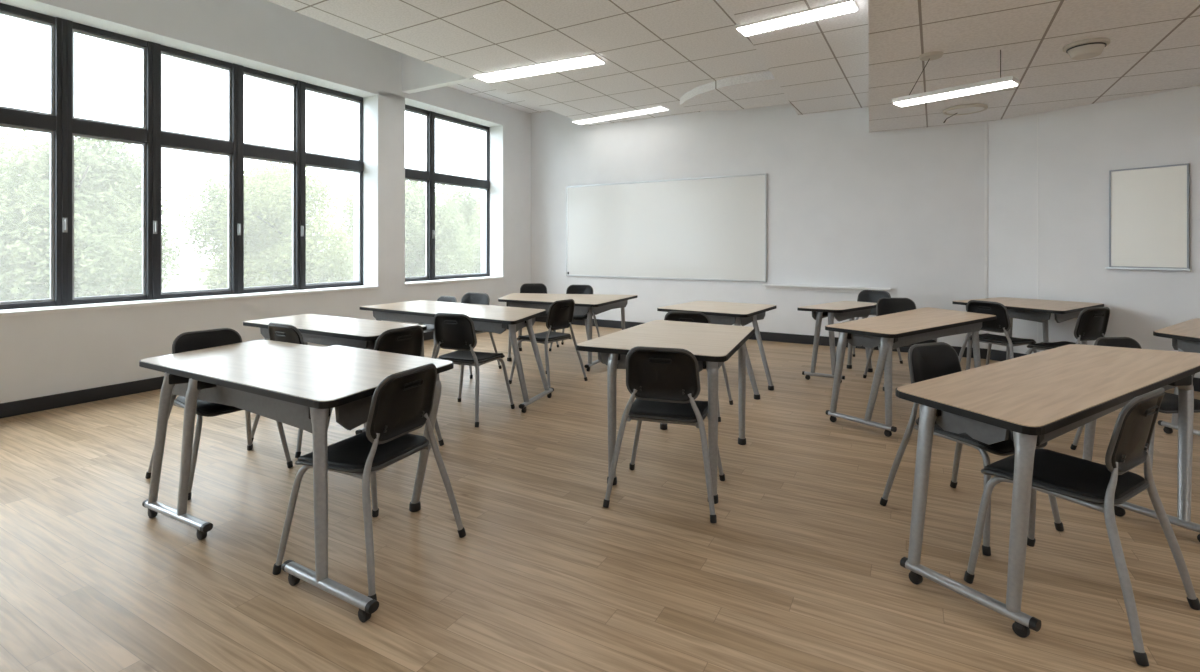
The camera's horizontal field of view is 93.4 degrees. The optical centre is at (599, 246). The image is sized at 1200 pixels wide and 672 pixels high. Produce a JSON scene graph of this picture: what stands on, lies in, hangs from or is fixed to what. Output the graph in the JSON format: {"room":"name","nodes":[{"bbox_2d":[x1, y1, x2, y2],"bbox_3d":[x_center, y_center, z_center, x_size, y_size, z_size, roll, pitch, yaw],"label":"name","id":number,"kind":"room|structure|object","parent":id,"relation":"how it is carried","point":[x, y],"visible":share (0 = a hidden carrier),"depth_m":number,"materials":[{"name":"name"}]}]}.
{"room":"classroom","nodes":[
{"label":"classroom","id":0,"kind":"room"},
{"bbox_2d":[0,0,530,402],"bbox_3d":[-4.128,-0.825,5.978,0.500,4.550,11.400,0,0,31],"label":"wall","id":1,"kind":"structure","parent":0,"point":[46,354],"depth_m":6.53,"materials":[{"name":"white paint"}]},
{"bbox_2d":[0,3,363,309],"bbox_3d":[-5.005,-0.745,4.617,0.130,2.590,7.163,0,0,31],"label":"window","id":2,"kind":"structure","parent":1,"relation":"in","point":[61,123],"depth_m":5.57,"materials":[{"name":"grey metal"}]},
{"bbox_2d":[0,285,378,316],"bbox_3d":[-4.859,0.534,4.524,0.326,0.032,7.053,0,0,31],"label":"windowsill","id":3,"kind":"structure","parent":1,"relation":"attached to","point":[95,306],"depth_m":5.47,"materials":[{"name":"white paint"}]},
{"bbox_2d":[0,331,433,417],"bbox_3d":[-4.031,1.292,5.630,0.023,0.115,10.900,0,0,31],"label":"baseboard","id":4,"kind":"structure","parent":1,"relation":"attached to","point":[8,409],"depth_m":4.86,"materials":[{"name":"grey plastic"}]},
{"bbox_2d":[405,105,489,281],"bbox_3d":[-2.453,-0.780,8.920,0.130,2.640,2.175,0,0,31],"label":"window","id":5,"kind":"structure","parent":1,"relation":"in","point":[429,176],"depth_m":8.68,"materials":[{"name":"grey metal"}]},
{"bbox_2d":[405,276,503,285],"bbox_3d":[-2.305,0.524,8.832,0.325,0.032,2.075,0,0,31],"label":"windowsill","id":6,"kind":"structure","parent":1,"relation":"attached to","point":[487,277],"depth_m":8.64,"materials":[{"name":"white paint"}]},
{"bbox_2d":[447,81,549,113],"bbox_3d":[-1.035,-2.755,8.569,2.177,0.650,2.788,0,0,31],"label":"ceiling","id":7,"kind":"structure","parent":0,"point":[475,88],"depth_m":9.12,"materials":[{"name":"tile"}]},
{"bbox_2d":[267,0,769,125],"bbox_3d":[-1.087,-2.585,3.884,3.830,1.030,11.079,0,0,28],"label":"ceiling","id":8,"kind":"structure","parent":0,"point":[654,53],"depth_m":5.72,"materials":[{"name":"tile"}]},
{"bbox_2d":[402,53,472,93],"bbox_3d":[-1.777,-2.620,7.319,2.177,0.940,0.120,0,0,31],"label":"ceiling beam","id":9,"kind":"structure","parent":8,"relation":"attached to","point":[418,75],"depth_m":7.62,"materials":[{"name":"white paint"}]},
{"bbox_2d":[473,54,604,82],"bbox_3d":[-0.734,-2.069,6.558,1.632,0.042,0.302,0,0,27],"label":"ceiling light","id":10,"kind":"object","parent":8,"relation":"attached to","point":[586,60],"visible":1,"depth_m":6.48,"materials":[{"name":"white plastic"}]},
{"bbox_2d":[571,106,668,124],"bbox_3d":[0.286,-2.069,8.874,1.700,0.042,0.247,0,0,36],"label":"ceiling light","id":11,"kind":"object","parent":8,"relation":"attached to","point":[657,108],"visible":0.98,"depth_m":8.80,"materials":[{"name":"white plastic"}]},
{"bbox_2d":[680,71,789,110],"bbox_3d":[1.767,-2.045,7.510,1.474,0.150,1.283,0,0,31],"label":"curved panel","id":12,"kind":"object","parent":8,"relation":"attached to","point":[761,89],"visible":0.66,"depth_m":7.35,"materials":[{"name":"tile"}]},
{"bbox_2d":[0,321,1199,671],"bbox_3d":[0.998,1.410,2.764,12.596,0.120,11.700,0,0,31],"label":"floor","id":13,"kind":"structure","parent":0,"point":[799,569],"depth_m":2.55,"materials":[{"name":"brown wood"}]},
{"bbox_2d":[145,328,292,499],"bbox_3d":[-2.266,0.933,3.384,0.557,0.838,0.582,0,0,34],"label":"chair","id":14,"kind":"object","parent":13,"relation":"on","point":[202,339],"visible":0.48,"depth_m":3.40,"materials":[{"name":"grey plastic"}]},
{"bbox_2d":[139,340,453,621],"bbox_3d":[-1.500,0.980,2.912,2.090,0.740,0.930,0,0,29],"label":"table","id":15,"kind":"object","parent":13,"relation":"on","point":[292,384],"visible":0.94,"depth_m":2.72,"materials":[{"name":"beige laminate"}]},
{"bbox_2d":[251,323,364,457],"bbox_3d":[-2.042,0.933,3.983,0.582,0.838,0.557,0,0,30],"label":"chair","id":16,"kind":"object","parent":13,"relation":"on","point":[277,331],"visible":0.2,"depth_m":3.77,"materials":[{"name":"grey plastic"}]},
{"bbox_2d":[243,314,426,434],"bbox_3d":[-2.119,0.980,4.507,1.620,0.740,0.621,0,0,30],"label":"table","id":17,"kind":"object","parent":13,"relation":"on","point":[326,330],"visible":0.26,"depth_m":4.33,"materials":[{"name":"beige laminate"}]},
{"bbox_2d":[272,363,465,599],"bbox_3d":[-0.990,0.933,2.483,0.557,0.838,0.582,0,0,23],"label":"chair","id":18,"kind":"object","parent":13,"relation":"on","point":[402,402],"visible":0.98,"depth_m":2.37,"materials":[{"name":"black plastic"}]},
{"bbox_2d":[327,325,443,445],"bbox_3d":[-1.443,0.933,3.738,0.557,0.838,0.582,0,0,30],"label":"chair","id":19,"kind":"object","parent":13,"relation":"on","point":[408,340],"visible":0.23,"depth_m":3.65,"materials":[{"name":"grey plastic"}]},
{"bbox_2d":[423,296,456,348],"bbox_3d":[-1.960,0.979,6.773,0.518,0.746,0.496,0,0,31],"label":"chair","id":20,"kind":"object","parent":13,"relation":"on","point":[430,328],"visible":0.22,"depth_m":6.86,"materials":[{"name":"grey plastic"}]},
{"bbox_2d":[359,300,553,412],"bbox_3d":[-1.324,0.980,5.534,2.279,0.740,0.874,0,0,34],"label":"table","id":21,"kind":"object","parent":13,"relation":"on","point":[486,318],"visible":0.65,"depth_m":5.26,"materials":[{"name":"beige laminate"}]},
{"bbox_2d":[431,293,501,378],"bbox_3d":[-1.463,0.933,6.140,0.582,0.838,0.557,0,0,23],"label":"chair","id":22,"kind":"object","parent":13,"relation":"on","point":[469,298],"visible":0.23,"depth_m":6.27,"materials":[{"name":"grey plastic"}]},
{"bbox_2d":[433,313,514,426],"bbox_3d":[-1.077,0.933,4.580,0.582,0.838,0.557,0,0,22],"label":"chair","id":23,"kind":"object","parent":13,"relation":"on","point":[452,331],"visible":0.88,"depth_m":4.42,"materials":[{"name":"grey plastic"}]},
{"bbox_2d":[520,283,558,347],"bbox_3d":[-0.891,0.933,7.782,0.582,0.838,0.557,0,0,-14],"label":"chair","id":24,"kind":"object","parent":13,"relation":"on","point":[541,288],"visible":0.22,"depth_m":7.97,"materials":[{"name":"grey plastic"}]},
{"bbox_2d":[509,299,587,387],"bbox_3d":[-0.515,0.933,5.634,0.557,0.838,0.582,0,0,37],"label":"chair","id":25,"kind":"object","parent":13,"relation":"on","point":[561,312],"visible":0.91,"depth_m":5.53,"materials":[{"name":"grey plastic"}]},
{"bbox_2d":[498,293,637,371],"bbox_3d":[-0.453,0.980,6.723,1.669,0.740,1.249,0,0,11],"label":"table","id":26,"kind":"object","parent":13,"relation":"on","point":[584,303],"visible":0.77,"depth_m":6.57,"materials":[{"name":"beige laminate"}]},
{"bbox_2d":[549,285,599,350],"bbox_3d":[-0.319,0.933,7.502,0.582,0.838,0.557,0,0,14],"label":"chair","id":27,"kind":"object","parent":13,"relation":"on","point":[572,289],"visible":0.34,"depth_m":7.65,"materials":[{"name":"grey plastic"}]},
{"bbox_2d":[603,346,724,522],"bbox_3d":[0.372,0.933,3.099,0.582,0.838,0.557,0,0,18],"label":"chair","id":28,"kind":"object","parent":13,"relation":"on","point":[664,383],"visible":0.93,"depth_m":2.93,"materials":[{"name":"grey plastic"}]},
{"bbox_2d":[576,320,754,503],"bbox_3d":[0.519,0.955,3.596,0.863,0.790,1.271,0,0,28],"label":"table","id":29,"kind":"object","parent":13,"relation":"on","point":[712,345],"visible":0.81,"depth_m":3.25,"materials":[{"name":"beige wood"}]},
{"bbox_2d":[664,311,732,421],"bbox_3d":[0.772,0.933,4.710,0.582,0.838,0.557,0,0,24],"label":"chair","id":30,"kind":"object","parent":13,"relation":"on","point":[683,316],"visible":0.2,"depth_m":4.52,"materials":[{"name":"grey plastic"}]},
{"bbox_2d":[657,301,775,399],"bbox_3d":[1.274,0.980,5.723,1.083,0.740,1.054,0,0,36],"label":"table","id":31,"kind":"object","parent":13,"relation":"on","point":[723,313],"visible":0.58,"depth_m":5.44,"materials":[{"name":"beige laminate"}]},
{"bbox_2d":[797,301,876,381],"bbox_3d":[2.532,0.980,5.910,1.096,0.740,0.441,0,0,-42],"label":"table","id":32,"kind":"object","parent":13,"relation":"on","point":[841,310],"visible":0.82,"depth_m":5.71,"materials":[{"name":"beige laminate"}]},
{"bbox_2d":[835,290,902,363],"bbox_3d":[3.112,0.933,6.569,0.557,0.838,0.582,0,0,-42],"label":"chair","id":33,"kind":"object","parent":13,"relation":"on","point":[872,296],"visible":0.32,"depth_m":6.70,"materials":[{"name":"grey plastic"}]},
{"bbox_2d":[863,298,935,390],"bbox_3d":[2.965,0.933,5.523,0.582,0.838,0.557,0,0,7],"label":"chair","id":34,"kind":"object","parent":13,"relation":"on","point":[884,306],"visible":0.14,"depth_m":5.71,"materials":[{"name":"grey plastic"}]},
{"bbox_2d":[825,307,996,436],"bbox_3d":[2.726,0.980,4.780,2.125,0.740,0.684,0,0,-41],"label":"table","id":35,"kind":"object","parent":13,"relation":"on","point":[900,329],"visible":0.84,"depth_m":4.29,"materials":[{"name":"brown wood"}]},
{"bbox_2d":[880,342,1063,555],"bbox_3d":[1.838,0.933,2.825,0.582,0.838,0.557,0,0,-24],"label":"chair","id":36,"kind":"object","parent":13,"relation":"on","point":[926,361],"visible":0.59,"depth_m":2.91,"materials":[{"name":"grey plastic"}]},
{"bbox_2d":[958,300,1036,364],"bbox_3d":[3.861,0.933,5.482,0.557,0.838,0.582,0,0,-25],"label":"chair","id":37,"kind":"object","parent":13,"relation":"on","point":[1002,324],"visible":0.59,"depth_m":5.37,"materials":[{"name":"grey plastic"}]},
{"bbox_2d":[952,297,1103,369],"bbox_3d":[4.411,0.965,5.885,1.196,0.770,1.022,0,0,-34],"label":"table","id":38,"kind":"object","parent":13,"relation":"on","point":[1038,310],"visible":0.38,"depth_m":5.61,"materials":[{"name":"beige laminate"}]},
{"bbox_2d":[895,344,1199,637],"bbox_3d":[2.382,0.980,2.721,2.423,0.740,0.767,0,0,-33],"label":"table","id":39,"kind":"object","parent":13,"relation":"on","point":[1041,397],"visible":0.91,"depth_m":2.32,"materials":[{"name":"beige laminate"}]},
{"bbox_2d":[1027,307,1109,354],"bbox_3d":[4.193,0.933,5.029,0.582,0.838,0.557,0,0,-18],"label":"chair","id":40,"kind":"object","parent":13,"relation":"on","point":[1092,323],"visible":0.52,"depth_m":4.85,"materials":[{"name":"grey plastic"}]},
{"bbox_2d":[964,388,1199,666],"bbox_3d":[1.852,0.933,2.193,0.582,0.838,0.557,0,0,-31],"label":"chair","id":41,"kind":"object","parent":13,"relation":"on","point":[1099,487],"visible":0.95,"depth_m":2.09,"materials":[{"name":"grey plastic"}]},
{"bbox_2d":[1070,337,1199,473],"bbox_3d":[3.426,0.975,3.559,0.524,0.754,0.501,0,0,-6],"label":"chair","id":42,"kind":"object","parent":13,"relation":"on","point":[1169,404],"visible":0.28,"depth_m":3.71,"materials":[{"name":"grey plastic"}]},
{"bbox_2d":[1153,318,1199,435],"bbox_3d":[4.690,0.980,4.253,1.820,0.740,0.543,0,0,-33],"label":"table","id":43,"kind":"object","parent":13,"relation":"on","point":[1185,336],"visible":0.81,"depth_m":4.03,"materials":[{"name":"brown wood"}]},
{"bbox_2d":[531,103,987,348],"bbox_3d":[1.890,-0.825,8.629,7.148,4.550,0.300,0,0,31],"label":"wall","id":44,"kind":"structure","parent":0,"point":[902,211],"depth_m":7.87,"materials":[{"name":"white paint"}]},
{"bbox_2d":[566,173,766,281],"bbox_3d":[0.906,-0.275,9.020,3.473,1.567,0.033,0,0,31],"label":"whiteboard","id":45,"kind":"object","parent":44,"relation":"attached to","point":[706,228],"visible":1,"depth_m":8.88,"materials":[{"name":"white plastic"}]},
{"bbox_2d":[535,317,987,358],"bbox_3d":[1.708,1.288,8.550,6.872,0.125,0.023,0,0,31],"label":"baseboard","id":46,"kind":"structure","parent":44,"relation":"attached to","point":[765,336],"depth_m":7.99,"materials":[{"name":"grey plastic"}]},
{"bbox_2d":[762,284,890,292],"bbox_3d":[3.049,0.571,7.710,1.636,0.072,0.100,0,0,31],"label":"wall ledge","id":47,"kind":"object","parent":44,"relation":"attached to","point":[767,286],"visible":0.98,"depth_m":7.73,"materials":[{"name":"white"}]},
{"bbox_2d":[985,122,986,348],"bbox_3d":[4.652,-0.142,6.811,0.026,2.735,0.012,0,0,31],"label":"trim","id":48,"kind":"structure","parent":44,"relation":"attached to","point":[985,122],"depth_m":6.80,"materials":[{"name":"white"}]},
{"bbox_2d":[725,0,868,114],"bbox_3d":[0.852,-2.110,2.735,1.186,0.520,11.015,0,0,27],"label":"ceiling","id":49,"kind":"structure","parent":0,"point":[819,66],"depth_m":5.37,"materials":[{"name":"tile"}]},
{"bbox_2d":[735,0,858,36],"bbox_3d":[1.572,-1.844,4.565,0.923,0.052,0.210,0,0,36],"label":"ceiling light","id":50,"kind":"object","parent":49,"relation":"attached to","point":[847,6],"visible":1,"depth_m":4.52,"materials":[{"name":"white plastic"}]},
{"bbox_2d":[868,0,1199,132],"bbox_3d":[3.312,-1.880,1.276,5.897,0.740,10.900,0,0,31],"label":"ceiling","id":51,"kind":"structure","parent":0,"point":[1154,46],"depth_m":4.36,"materials":[{"name":"tile"}]},
{"bbox_2d":[892,50,1019,106],"bbox_3d":[2.748,-1.370,4.494,0.458,0.284,0.866,0,0,-40],"label":"ceiling light","id":52,"kind":"object","parent":51,"relation":"hanging from","point":[1008,81],"visible":1,"depth_m":4.47,"materials":[{"name":"white"}]},
{"bbox_2d":[894,81,1016,106],"bbox_3d":[2.854,-1.234,4.583,0.159,0.011,0.842,0,0,-40],"label":"diffuser","id":53,"kind":"object","parent":52,"relation":"attached to","point":[989,85],"depth_m":4.52,"materials":[{"name":"white plastic"}]},
{"bbox_2d":[943,104,987,122],"bbox_3d":[3.964,-1.457,6.138,0.418,0.105,0.415,0,0,33],"label":"ceiling vent","id":54,"kind":"object","parent":51,"relation":"in","point":[964,109],"visible":1,"depth_m":6.10,"materials":[{"name":"grey plastic"}]},
{"bbox_2d":[1063,38,1109,59],"bbox_3d":[3.615,-1.464,4.203,0.270,0.092,0.270,0,0,0],"label":"smoke detector","id":55,"kind":"object","parent":51,"relation":"attached to","point":[1092,47],"visible":1,"depth_m":4.14,"materials":[{"name":"grey plastic"}]},
{"bbox_2d":[988,86,1199,377],"bbox_3d":[6.159,-0.825,4.666,0.300,4.550,5.200,0,0,-31],"label":"wall","id":56,"kind":"structure","parent":0,"point":[1078,147],"depth_m":6.04,"materials":[{"name":"white paint"}]},
{"bbox_2d":[990,349,1199,391],"bbox_3d":[6.019,1.288,4.586,0.022,0.125,5.150,0,0,-31],"label":"baseboard","id":57,"kind":"structure","parent":56,"relation":"attached to","point":[997,355],"depth_m":6.64,"materials":[{"name":"grey plastic"}]},
{"bbox_2d":[1106,163,1191,270],"bbox_3d":[5.396,-0.283,5.571,0.055,1.013,0.615,0,0,-31],"label":"notice board","id":58,"kind":"object","parent":56,"relation":"attached to","point":[1149,207],"visible":1,"depth_m":5.56,"materials":[{"name":"white"}]},
{"bbox_2d":[1106,267,1191,270],"bbox_3d":[5.396,0.215,5.571,0.055,0.018,0.615,0,0,-31],"label":"tray","id":59,"kind":"object","parent":58,"relation":"on","point":[1137,268],"depth_m":5.50,"materials":[{"name":"silver metal"}]},
{"label":"outside","id":60,"kind":"structure","parent":0,"visible":0},
{"bbox_2d":[49,263,466,294],"bbox_3d":[-27.281,1.800,25.751,59.500,0.200,90.000,0,0,31],"label":"ground","id":61,"kind":"structure","parent":60,"point":[189,276],"depth_m":30.49,"materials":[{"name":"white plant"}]},
{"bbox_2d":[0,152,181,300],"bbox_3d":[-15.326,-0.310,16.448,4.545,5.257,4.682,0,0,14],"label":"tree","id":62,"kind":"object","parent":61,"relation":"on","point":[163,185],"visible":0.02,"depth_m":16.79,"materials":[{"name":"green plant"}]},
{"bbox_2d":[0,127,183,300],"bbox_3d":[-11.164,-0.139,11.626,4.161,5.121,4.444,0,0,-28],"label":"tree","id":63,"kind":"object","parent":61,"relation":"on","point":[101,185],"visible":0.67,"depth_m":11.24,"materials":[{"name":"green plant"}]},
{"bbox_2d":[175,162,317,287],"bbox_3d":[-12.396,-0.360,20.421,4.978,5.736,4.661,0,0,43],"label":"tree","id":64,"kind":"object","parent":61,"relation":"on","point":[207,217],"visible":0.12,"depth_m":19.12,"materials":[{"name":"green plant"}]},
{"bbox_2d":[198,161,353,288],"bbox_3d":[-8.587,-0.055,15.518,4.086,4.588,3.967,0,0,-26],"label":"tree","id":65,"kind":"object","parent":61,"relation":"on","point":[268,218],"visible":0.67,"depth_m":14.86,"materials":[{"name":"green plant"}]},
{"bbox_2d":[323,189,417,278],"bbox_3d":[-10.066,-0.310,25.173,4.682,5.257,4.545,0,0,-30],"label":"tree","id":66,"kind":"object","parent":61,"relation":"on","point":[348,211],"visible":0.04,"depth_m":24.50,"materials":[{"name":"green plant"}]},
{"bbox_2d":[348,180,480,276],"bbox_3d":[-6.432,-0.139,19.832,4.444,5.121,4.161,0,0,-40],"label":"tree","id":67,"kind":"object","parent":61,"relation":"on","point":[447,237],"visible":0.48,"depth_m":19.20,"materials":[{"name":"green plant"}]},
{"bbox_2d":[435,187,480,274],"bbox_3d":[-7.541,-0.360,29.302,4.661,5.736,4.978,0,0,39],"label":"tree","id":68,"kind":"object","parent":61,"relation":"on","point":[468,202],"visible":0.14,"depth_m":28.57,"materials":[{"name":"green plant"}]},
{"bbox_2d":[452,195,480,273],"bbox_3d":[-3.853,-0.091,23.443,4.049,4.684,4.171,0,0,-38],"label":"tree","id":69,"kind":"object","parent":61,"relation":"on","point":[475,266],"visible":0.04,"depth_m":22.34,"materials":[{"name":"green plant"}]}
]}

